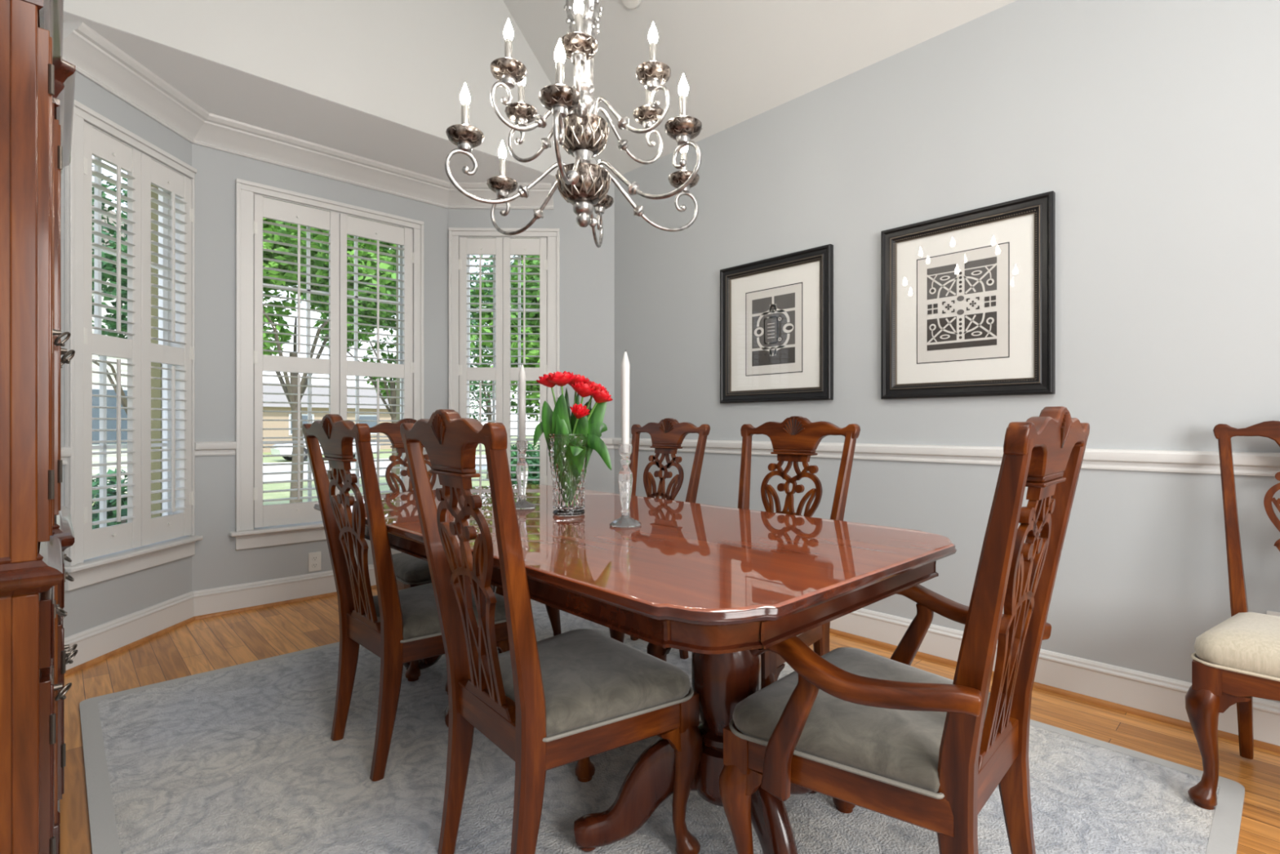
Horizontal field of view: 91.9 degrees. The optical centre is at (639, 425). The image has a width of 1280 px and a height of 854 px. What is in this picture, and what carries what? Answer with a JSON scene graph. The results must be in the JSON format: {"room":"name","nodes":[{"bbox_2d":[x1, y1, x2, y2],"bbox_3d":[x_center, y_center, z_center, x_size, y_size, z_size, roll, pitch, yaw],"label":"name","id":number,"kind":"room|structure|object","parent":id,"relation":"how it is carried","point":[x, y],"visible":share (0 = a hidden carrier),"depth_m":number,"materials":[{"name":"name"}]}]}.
{"room":"dining room","nodes":[
{"label":"dining room","id":0,"kind":"room"},
{"bbox_2d":[61,71,191,637],"bbox_3d":[-2.531,-0.600,2.626,0.200,3.300,1.451,0,0,1],"label":"wall","id":1,"kind":"structure","parent":0,"point":[88,606],"depth_m":2.88,"materials":[{"name":"grey paint"}]},
{"bbox_2d":[61,446,71,464],"bbox_3d":[-2.418,0.127,2.257,0.034,0.077,0.716,0,0,1],"label":"trim","id":2,"kind":"structure","parent":1,"relation":"attached to","point":[66,451],"depth_m":2.60,"materials":[{"name":"white paint"}]},
{"bbox_2d":[64,591,194,670],"bbox_3d":[-2.421,0.974,2.624,0.020,0.153,1.451,0,0,1],"label":"baseboard","id":3,"kind":"structure","parent":1,"relation":"attached to","point":[97,641],"depth_m":2.92,"materials":[{"name":"white paint"}]},
{"bbox_2d":[64,616,195,676],"bbox_3d":[-2.416,1.040,2.624,0.030,0.019,1.451,0,0,1],"label":"trim","id":4,"kind":"structure","parent":1,"relation":"attached to","point":[89,663],"depth_m":2.90,"materials":[{"name":"brown wood"}]},
{"bbox_2d":[64,99,202,591],"bbox_3d":[-2.532,-0.342,2.977,0.332,2.084,0.781,0,0,1],"label":"window","id":5,"kind":"structure","parent":1,"relation":"in","point":[101,568],"depth_m":2.91,"materials":[{"name":"white paint"}]},
{"bbox_2d":[84,122,141,559],"bbox_3d":[-2.424,-0.366,2.836,0.076,1.907,0.328,0,0,1],"label":"plantation shutter","id":6,"kind":"object","parent":5,"relation":"attached to","point":[100,541],"visible":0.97,"depth_m":2.83,"materials":[{"name":"white paint"}]},
{"bbox_2d":[141,153,193,546],"bbox_3d":[-2.421,-0.366,3.177,0.076,1.907,0.350,0,0,1],"label":"plantation shutter","id":7,"kind":"object","parent":5,"relation":"attached to","point":[162,528],"visible":1,"depth_m":3.16,"materials":[{"name":"white paint"}]},
{"bbox_2d":[62,22,208,143],"bbox_3d":[-2.360,-1.593,2.949,0.136,0.135,0.800,0,0,1],"label":"trim","id":8,"kind":"structure","parent":1,"relation":"attached to","point":[95,58],"depth_m":2.86,"materials":[{"name":"white paint"}]},
{"bbox_2d":[191,143,448,591],"bbox_3d":[-1.957,-0.320,3.928,1.473,2.740,0.200,0,0,-43],"label":"wall","id":9,"kind":"structure","parent":0,"point":[216,562],"depth_m":3.46,"materials":[{"name":"grey paint"}]},
{"bbox_2d":[194,440,236,455],"bbox_3d":[-2.340,0.127,3.406,0.199,0.077,0.034,0,0,-43],"label":"trim","id":10,"kind":"structure","parent":9,"relation":"attached to","point":[220,447],"depth_m":3.40,"materials":[{"name":"white paint"}]},
{"bbox_2d":[192,564,376,616],"bbox_3d":[-1.881,0.974,3.848,1.473,0.153,0.020,0,0,-43],"label":"baseboard","id":11,"kind":"structure","parent":9,"relation":"attached to","point":[208,601],"depth_m":3.57,"materials":[{"name":"white paint"}]},
{"bbox_2d":[194,584,376,620],"bbox_3d":[-1.878,1.040,3.845,1.473,0.019,0.030,0,0,-43],"label":"trim","id":12,"kind":"structure","parent":9,"relation":"attached to","point":[329,594],"depth_m":3.57,"materials":[{"name":"brown wood"}]},
{"bbox_2d":[308,551,320,572],"bbox_3d":[-1.977,0.828,3.765,0.072,0.116,0.010,0,0,-43],"label":"wall outlet","id":13,"kind":"object","parent":9,"relation":"attached to","point":[314,557],"visible":1,"depth_m":3.76,"materials":[{"name":"white plastic"}]},
{"bbox_2d":[311,555,317,560],"bbox_3d":[-1.975,0.807,3.763,0.033,0.033,0.003,0,0,-43],"label":"receptacle","id":14,"kind":"object","parent":13,"relation":"attached to","point":[314,557],"depth_m":3.76,"materials":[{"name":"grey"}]},
{"bbox_2d":[311,562,317,567],"bbox_3d":[-1.975,0.849,3.763,0.033,0.033,0.003,0,0,-43],"label":"receptacle","id":15,"kind":"object","parent":13,"relation":"attached to","point":[313,564],"depth_m":3.76,"materials":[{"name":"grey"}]},
{"bbox_2d":[192,112,449,208],"bbox_3d":[-1.842,-1.593,3.806,1.473,0.135,0.136,0,0,-43],"label":"trim","id":16,"kind":"structure","parent":9,"relation":"attached to","point":[217,132],"depth_m":3.71,"materials":[{"name":"white paint"}]},
{"bbox_2d":[228,178,423,550],"bbox_3d":[-1.955,-0.342,3.935,1.147,2.084,0.332,0,0,-43],"label":"window","id":17,"kind":"structure","parent":9,"relation":"in","point":[246,536],"depth_m":3.54,"materials":[{"name":"white paint"}]},
{"bbox_2d":[253,195,339,528],"bbox_3d":[-2.050,-0.366,3.696,0.480,1.907,0.076,0,0,-43],"label":"plantation shutter","id":18,"kind":"object","parent":17,"relation":"attached to","point":[277,514],"visible":0.84,"depth_m":3.67,"materials":[{"name":"white paint"}]},
{"bbox_2d":[339,213,413,495],"bbox_3d":[-1.698,-0.366,4.029,0.482,1.907,0.076,0,0,-43],"label":"plantation shutter","id":19,"kind":"object","parent":17,"relation":"attached to","point":[348,225],"visible":0.67,"depth_m":3.99,"materials":[{"name":"white paint"}]},
{"bbox_2d":[62,0,596,190],"bbox_3d":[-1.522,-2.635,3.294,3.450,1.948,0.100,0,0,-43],"label":"ceiling","id":20,"kind":"structure","parent":0,"point":[407,63],"depth_m":3.32,"materials":[{"name":"grey paint"}]},
{"bbox_2d":[448,179,614,493],"bbox_3d":[-0.769,-0.360,4.474,1.172,2.820,0.200,0,0,-1],"label":"wall","id":21,"kind":"structure","parent":0,"point":[587,270],"depth_m":4.38,"materials":[{"name":"grey paint"}]},
{"bbox_2d":[448,182,553,209],"bbox_3d":[-0.980,-1.593,4.302,0.742,0.135,0.136,0,0,-1],"label":"trim","id":22,"kind":"structure","parent":21,"relation":"attached to","point":[540,192],"depth_m":4.31,"materials":[{"name":"white paint"}]},
{"bbox_2d":[448,227,559,485],"bbox_3d":[-0.956,-0.342,4.474,0.835,2.084,0.332,0,0,-1],"label":"window","id":23,"kind":"structure","parent":21,"relation":"in","point":[553,234],"depth_m":4.36,"materials":[{"name":"white paint"}]},
{"bbox_2d":[458,237,502,487],"bbox_3d":[-1.127,-0.366,4.361,0.322,1.907,0.076,0,0,-1],"label":"plantation shutter","id":24,"kind":"object","parent":23,"relation":"attached to","point":[472,246],"visible":0.71,"depth_m":4.36,"materials":[{"name":"white paint"}]},
{"bbox_2d":[502,237,547,484],"bbox_3d":[-0.801,-0.366,4.369,0.326,1.907,0.076,0,0,-1],"label":"plantation shutter","id":25,"kind":"object","parent":23,"relation":"attached to","point":[511,246],"visible":0.63,"depth_m":4.36,"materials":[{"name":"white paint"}]},
{"bbox_2d":[600,437,613,448],"bbox_3d":[-0.373,0.127,4.366,0.385,0.077,0.034,0,0,-1],"label":"trim","id":26,"kind":"structure","parent":21,"relation":"attached to","point":[607,441],"depth_m":4.36,"materials":[{"name":"white paint"}]},
{"bbox_2d":[59,588,1279,853],"bbox_3d":[0.224,1.110,1.518,3.550,0.120,6.500,0,0,-43],"label":"floor","id":27,"kind":"structure","parent":0,"point":[212,643],"depth_m":2.37,"materials":[{"name":"brown wood"}]},
{"bbox_2d":[0,0,78,853],"bbox_3d":[-1.712,0.015,1.520,0.497,2.070,1.450,0,0,-43],"label":"china cabinet","id":28,"kind":"object","parent":27,"relation":"on","point":[37,86],"visible":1,"depth_m":1.14,"materials":[{"name":"brown wood"}]},
{"bbox_2d":[79,599,1244,853],"bbox_3d":[-0.181,1.043,2.064,2.440,0.012,3.050,0,0,-43],"label":"area rug","id":29,"kind":"object","parent":27,"relation":"on","point":[242,758],"visible":0.61,"depth_m":1.77,"materials":[{"name":"grey carpet"}]},
{"bbox_2d":[302,413,509,781],"bbox_3d":[-0.750,0.503,2.075,0.570,1.076,0.506,0,0,-45],"label":"dining chair","id":30,"kind":"object","parent":29,"relation":"on","point":[399,627],"visible":0.84,"depth_m":1.90,"materials":[{"name":"brown wood"}]},
{"bbox_2d":[373,582,506,639],"bbox_3d":[-0.701,0.614,2.124,0.404,0.073,0.476,0,0,-45],"label":"seat cushion","id":31,"kind":"object","parent":30,"relation":"on","point":[419,620],"depth_m":1.96,"materials":[{"name":"grey fabric"}]},
{"bbox_2d":[368,417,503,680],"bbox_3d":[-0.953,0.503,2.860,0.570,1.076,0.506,0,0,45],"label":"dining chair","id":32,"kind":"object","parent":29,"relation":"on","point":[411,571],"visible":0.23,"depth_m":2.80,"materials":[{"name":"brown wood"}]},
{"bbox_2d":[391,552,431,582],"bbox_3d":[-0.904,0.614,2.812,0.404,0.073,0.476,0,0,45],"label":"seat cushion","id":33,"kind":"object","parent":32,"relation":"on","point":[407,568],"depth_m":2.58,"materials":[{"name":"grey fabric"}]},
{"bbox_2d":[400,408,702,853],"bbox_3d":[-0.215,0.503,1.501,0.570,1.076,0.506,0,0,-40],"label":"dining chair","id":34,"kind":"object","parent":29,"relation":"on","point":[579,695],"visible":1,"depth_m":1.38,"materials":[{"name":"brown wood"}]},
{"bbox_2d":[497,628,690,737],"bbox_3d":[-0.162,0.614,1.545,0.404,0.073,0.476,0,0,-40],"label":"seat cushion","id":35,"kind":"object","parent":34,"relation":"on","point":[594,682],"depth_m":1.43,"materials":[{"name":"grey fabric"}]},
{"bbox_2d":[545,417,710,658],"bbox_3d":[-0.056,0.503,2.753,0.570,1.076,0.506,0,0,-43],"label":"dining chair","id":36,"kind":"object","parent":29,"relation":"on","point":[667,436],"visible":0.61,"depth_m":2.88,"materials":[{"name":"brown wood"}]},
{"bbox_2d":[313,484,956,853],"bbox_3d":[-0.221,0.664,2.014,1.044,0.749,2.098,0,0,-43],"label":"dining table","id":37,"kind":"object","parent":29,"relation":"on","point":[718,584],"visible":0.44,"depth_m":1.44,"materials":[{"name":"brown wood"}]},
{"bbox_2d":[515,440,535,509],"bbox_3d":[-0.412,0.171,2.169,0.094,0.236,0.094,0,0,-43],"label":"candlestick","id":38,"kind":"object","parent":37,"relation":"on","point":[522,467],"visible":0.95,"depth_m":2.15,"materials":[{"name":"clear glass"}]},
{"bbox_2d":[518,364,525,440],"bbox_3d":[-0.412,-0.070,2.169,0.026,0.296,0.026,0,0,-43],"label":"taper candle","id":39,"kind":"object","parent":38,"relation":"on","point":[522,376],"visible":0.94,"depth_m":2.16,"materials":[{"name":"white wax"}]},
{"bbox_2d":[546,433,589,516],"bbox_3d":[-0.231,0.158,2.014,0.147,0.262,0.145,0,0,-43],"label":"crystal vase","id":40,"kind":"object","parent":37,"relation":"on","point":[568,487],"visible":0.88,"depth_m":1.97,"materials":[{"name":"clear glass"}]},
{"bbox_2d":[533,373,555,447],"bbox_3d":[-0.283,0.043,1.998,0.108,0.429,0.094,0,0,-43],"label":"tulip","id":41,"kind":"object","parent":40,"relation":"in","point":[545,426],"visible":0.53,"depth_m":1.99,"materials":[{"name":"green plant"}]},
{"bbox_2d":[546,370,577,434],"bbox_3d":[-0.250,0.042,1.964,0.104,0.431,0.100,0,0,-43],"label":"tulip","id":42,"kind":"object","parent":40,"relation":"in","point":[560,379],"visible":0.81,"depth_m":1.95,"materials":[{"name":"green"}]},
{"bbox_2d":[564,388,571,426],"bbox_3d":[-0.235,0.068,2.028,0.038,0.387,0.022,0,0,24],"label":"tulip leaf","id":43,"kind":"object","parent":40,"relation":"in","point":[566,397],"visible":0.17,"depth_m":2.04,"materials":[{"name":"green plant"}]},
{"bbox_2d":[555,403,590,434],"bbox_3d":[-0.214,0.094,1.961,0.121,0.327,0.066,0,0,33],"label":"tulip","id":44,"kind":"object","parent":40,"relation":"in","point":[579,411],"visible":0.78,"depth_m":1.95,"materials":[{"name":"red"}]},
{"bbox_2d":[570,393,579,434],"bbox_3d":[-0.215,0.074,2.006,0.051,0.375,0.019,0,0,27],"label":"tulip leaf","id":45,"kind":"object","parent":40,"relation":"in","point":[577,399],"visible":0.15,"depth_m":1.99,"materials":[{"name":"green plant"}]},
{"bbox_2d":[568,373,591,416],"bbox_3d":[-0.209,0.045,2.045,0.092,0.426,0.093,0,0,-43],"label":"tulip","id":46,"kind":"object","parent":40,"relation":"in","point":[579,378],"visible":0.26,"depth_m":2.02,"materials":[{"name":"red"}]},
{"bbox_2d":[567,382,596,476],"bbox_3d":[-0.183,0.059,1.976,0.108,0.397,0.100,0,0,-24],"label":"tulip","id":47,"kind":"object","parent":40,"relation":"in","point":[577,453],"visible":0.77,"depth_m":1.96,"materials":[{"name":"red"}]},
{"bbox_2d":[586,398,591,416],"bbox_3d":[-0.196,0.080,2.028,0.075,0.364,0.011,0,0,-16],"label":"tulip leaf","id":48,"kind":"object","parent":40,"relation":"in","point":[589,407],"visible":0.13,"depth_m":2.03,"materials":[{"name":"green plant"}]},
{"bbox_2d":[583,380,608,465],"bbox_3d":[-0.161,0.056,2.025,0.114,0.403,0.113,0,0,-43],"label":"tulip","id":49,"kind":"object","parent":40,"relation":"in","point":[596,426],"visible":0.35,"depth_m":2.01,"materials":[{"name":"green plant"}]},
{"bbox_2d":[586,388,613,470],"bbox_3d":[-0.165,0.067,2.013,0.162,0.383,0.085,0,0,27],"label":"tulip","id":50,"kind":"object","parent":40,"relation":"in","point":[595,442],"visible":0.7,"depth_m":1.99,"materials":[{"name":"green plant"}]},
{"bbox_2d":[609,443,641,528],"bbox_3d":[-0.042,0.171,1.788,0.094,0.236,0.094,0,0,-43],"label":"candlestick","id":51,"kind":"object","parent":37,"relation":"on","point":[625,474],"visible":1,"depth_m":1.77,"materials":[{"name":"clear glass"}]},
{"bbox_2d":[621,349,630,444],"bbox_3d":[-0.042,-0.070,1.788,0.026,0.296,0.026,0,0,-43],"label":"taper candle","id":52,"kind":"object","parent":51,"relation":"on","point":[625,366],"visible":0.94,"depth_m":1.78,"materials":[{"name":"white wax"}]},
{"bbox_2d":[646,416,860,688],"bbox_3d":[0.389,0.503,2.121,0.570,1.076,0.506,0,0,-43],"label":"dining chair","id":53,"kind":"object","parent":29,"relation":"on","point":[795,439],"visible":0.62,"depth_m":2.23,"materials":[{"name":"brown wood"}]},
{"bbox_2d":[719,406,1089,853],"bbox_3d":[0.564,0.503,1.323,0.585,1.076,0.663,0,0,44],"label":"armchair","id":54,"kind":"object","parent":29,"relation":"on","point":[892,737],"visible":0.96,"depth_m":1.16,"materials":[{"name":"brown wood"}]},
{"bbox_2d":[732,647,990,792],"bbox_3d":[0.515,0.614,1.371,0.419,0.073,0.544,0,0,44],"label":"seat cushion","id":55,"kind":"object","parent":54,"relation":"on","point":[895,750],"depth_m":1.21,"materials":[{"name":"grey fabric"}]},
{"bbox_2d":[1185,420,1279,809],"bbox_3d":[1.870,0.503,1.696,0.570,1.076,0.506,0,0,-41],"label":"dining chair","id":56,"kind":"object","parent":27,"relation":"on","point":[1237,660],"visible":1,"depth_m":1.68,"materials":[{"name":"brown wood"}]},
{"bbox_2d":[1194,612,1279,677],"bbox_3d":[1.818,0.601,1.651,0.404,0.098,0.476,0,0,-41],"label":"seat cushion","id":57,"kind":"object","parent":56,"relation":"on","point":[1245,644],"depth_m":1.65,"materials":[{"name":"beige fabric"}]},
{"bbox_2d":[502,0,1017,177],"bbox_3d":[1.138,-2.626,1.858,1.795,2.005,5.840,0,0,-43],"label":"ceiling","id":58,"kind":"structure","parent":0,"point":[740,60],"depth_m":3.35,"materials":[{"name":"grey paint"}]},
{"bbox_2d":[444,0,702,247],"bbox_3d":[-0.183,-2.061,2.000,0.820,2.842,0.840,0,0,-43],"label":"chandelier","id":59,"kind":"object","parent":58,"relation":"hanging from","point":[583,135],"visible":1,"depth_m":1.92,"materials":[{"name":"silver metal"}]},
{"bbox_2d":[622,0,641,8],"bbox_3d":[-0.049,-2.354,3.389,0.105,0.108,0.132,0,0,-39],"label":"smoke detector","id":60,"kind":"object","parent":58,"relation":"attached to","point":[631,4],"visible":1,"depth_m":3.40,"materials":[{"name":"white plastic"}]},
{"bbox_2d":[614,0,1279,702],"bbox_3d":[1.790,-0.360,2.408,0.150,2.820,5.745,0,0,-43],"label":"wall","id":61,"kind":"structure","parent":0,"point":[1153,126],"depth_m":2.43,"materials":[{"name":"grey paint"}]},
{"bbox_2d":[720,244,833,403],"bbox_3d":[0.726,-0.524,3.400,0.035,0.788,0.717,0,0,-43],"label":"framed print","id":62,"kind":"object","parent":61,"relation":"attached to","point":[776,313],"visible":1,"depth_m":3.38,"materials":[{"name":"black"}]},
{"bbox_2d":[751,296,795,355],"bbox_3d":[0.730,-0.545,3.404,0.001,0.327,0.280,0,0,-43],"label":"print","id":63,"kind":"object","parent":62,"relation":"attached to","point":[773,317],"depth_m":3.40,"materials":[{"name":"grey paper"}]},
{"bbox_2d":[612,437,1279,476],"bbox_3d":[1.699,0.127,2.371,0.034,0.077,5.515,0,0,-43],"label":"trim","id":64,"kind":"structure","parent":61,"relation":"attached to","point":[1245,463],"depth_m":2.58,"materials":[{"name":"white paint"}]},
{"bbox_2d":[880,191,1055,399],"bbox_3d":[1.392,-0.523,2.694,0.035,0.798,0.698,0,0,-43],"label":"framed print","id":65,"kind":"object","parent":61,"relation":"attached to","point":[968,297],"visible":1,"depth_m":2.66,"materials":[{"name":"black"}]},
{"bbox_2d":[926,262,997,344],"bbox_3d":[1.397,-0.536,2.699,0.001,0.343,0.291,0,0,-43],"label":"print","id":66,"kind":"object","parent":65,"relation":"attached to","point":[962,297],"depth_m":2.69,"materials":[{"name":"grey paper"}]},
{"bbox_2d":[829,628,1279,753],"bbox_3d":[1.701,1.040,2.372,0.030,0.019,5.515,0,0,-43],"label":"trim","id":67,"kind":"structure","parent":61,"relation":"attached to","point":[1271,747],"depth_m":2.33,"materials":[{"name":"brown wood"}]},
{"bbox_2d":[830,608,1279,746],"bbox_3d":[1.704,0.974,2.376,0.020,0.153,5.515,0,0,-43],"label":"baseboard","id":68,"kind":"structure","parent":61,"relation":"attached to","point":[1147,691],"depth_m":2.34,"materials":[{"name":"white paint"}]},
{"bbox_2d":[1266,610,1279,616],"bbox_3d":[2.070,0.662,1.995,0.010,0.116,0.072,0,0,-43],"label":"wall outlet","id":69,"kind":"object","parent":61,"relation":"attached to","point":[1268,612],"visible":0.16,"depth_m":2.01,"materials":[{"name":"white plastic"}]},
{"label":"outside","id":70,"kind":"structure","parent":0,"visible":0},
{"bbox_2d":[92,434,539,506],"bbox_3d":[-32.504,1.700,34.432,120.000,0.200,85.300,0,0,-43],"label":"lawn","id":71,"kind":"structure","parent":70,"point":[268,486],"depth_m":16.75,"materials":[{"name":"green plant"}]},
{"bbox_2d":[92,204,127,493],"bbox_3d":[-15.122,-2.100,15.291,6.200,7.400,5.800,0,0,-43],"label":"neighbor house","id":72,"kind":"structure","parent":71,"relation":"on","point":[111,402],"depth_m":14.41,"materials":[{"name":"grey"}]},
{"bbox_2d":[92,165,127,414],"bbox_3d":[-8.025,-1.291,10.115,2.854,5.789,3.044,0,0,-43],"label":"leafy tree","id":73,"kind":"object","parent":71,"relation":"on","point":[112,325],"visible":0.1,"depth_m":9.45,"materials":[{"name":"green plant"}]},
{"bbox_2d":[92,468,127,528],"bbox_3d":[-4.038,0.939,4.695,1.003,1.328,0.985,0,0,28],"label":"shrub","id":74,"kind":"object","parent":71,"relation":"on","point":[95,493],"visible":0.09,"depth_m":4.71,"materials":[{"name":"green plant"}]},
{"bbox_2d":[270,438,380,461],"bbox_3d":[-14.589,0.925,28.858,4.285,1.370,1.850,0,0,-43],"label":"parked car","id":75,"kind":"object","parent":71,"relation":"on","point":[274,451],"visible":0.18,"depth_m":27.43,"materials":[{"name":"white paint"}]},
{"bbox_2d":[262,382,391,452],"bbox_3d":[-24.305,-0.600,40.315,17.200,4.400,9.000,0,0,-43],"label":"brick house","id":76,"kind":"structure","parent":71,"relation":"on","point":[266,388],"depth_m":39.16,"materials":[{"name":"beige"}]},
{"bbox_2d":[262,217,395,502],"bbox_3d":[-4.846,-1.479,8.597,3.106,6.165,3.022,0,0,-4],"label":"leafy tree","id":77,"kind":"object","parent":71,"relation":"on","point":[268,309],"visible":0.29,"depth_m":8.50,"materials":[{"name":"green plant"}]},
{"bbox_2d":[300,236,478,493],"bbox_3d":[-5.026,-1.564,12.488,3.452,6.334,3.867,0,0,-21],"label":"leafy tree","id":78,"kind":"object","parent":71,"relation":"on","point":[390,322],"visible":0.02,"depth_m":12.73,"materials":[{"name":"green plant"}]},
{"bbox_2d":[470,255,531,479],"bbox_3d":[-4.719,-1.895,18.639,4.671,6.997,4.396,0,0,11],"label":"leafy tree","id":79,"kind":"object","parent":71,"relation":"on","point":[488,410],"visible":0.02,"depth_m":18.19,"materials":[{"name":"green plant"}]},
{"bbox_2d":[470,255,539,420],"bbox_3d":[-1.455,-0.963,9.895,2.553,5.133,2.856,0,0,-43],"label":"leafy tree","id":80,"kind":"object","parent":71,"relation":"on","point":[528,262],"visible":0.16,"depth_m":9.21,"materials":[{"name":"green plant"}]},
{"bbox_2d":[511,440,539,484],"bbox_3d":[-1.495,0.908,8.464,0.919,1.391,1.004,0,0,-43],"label":"shrub","id":81,"kind":"object","parent":71,"relation":"on","point":[530,461],"visible":0.28,"depth_m":8.26,"materials":[{"name":"green plant"}]},
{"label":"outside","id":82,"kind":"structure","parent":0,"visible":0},
{"bbox_2d":[262,453,536,481],"bbox_3d":[-1.345,1.594,33.110,36.500,0.012,10.000,0,0,-43],"label":"driveway","id":83,"kind":"structure","parent":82,"point":[270,468],"depth_m":22.53,"materials":[{"name":"beige"}]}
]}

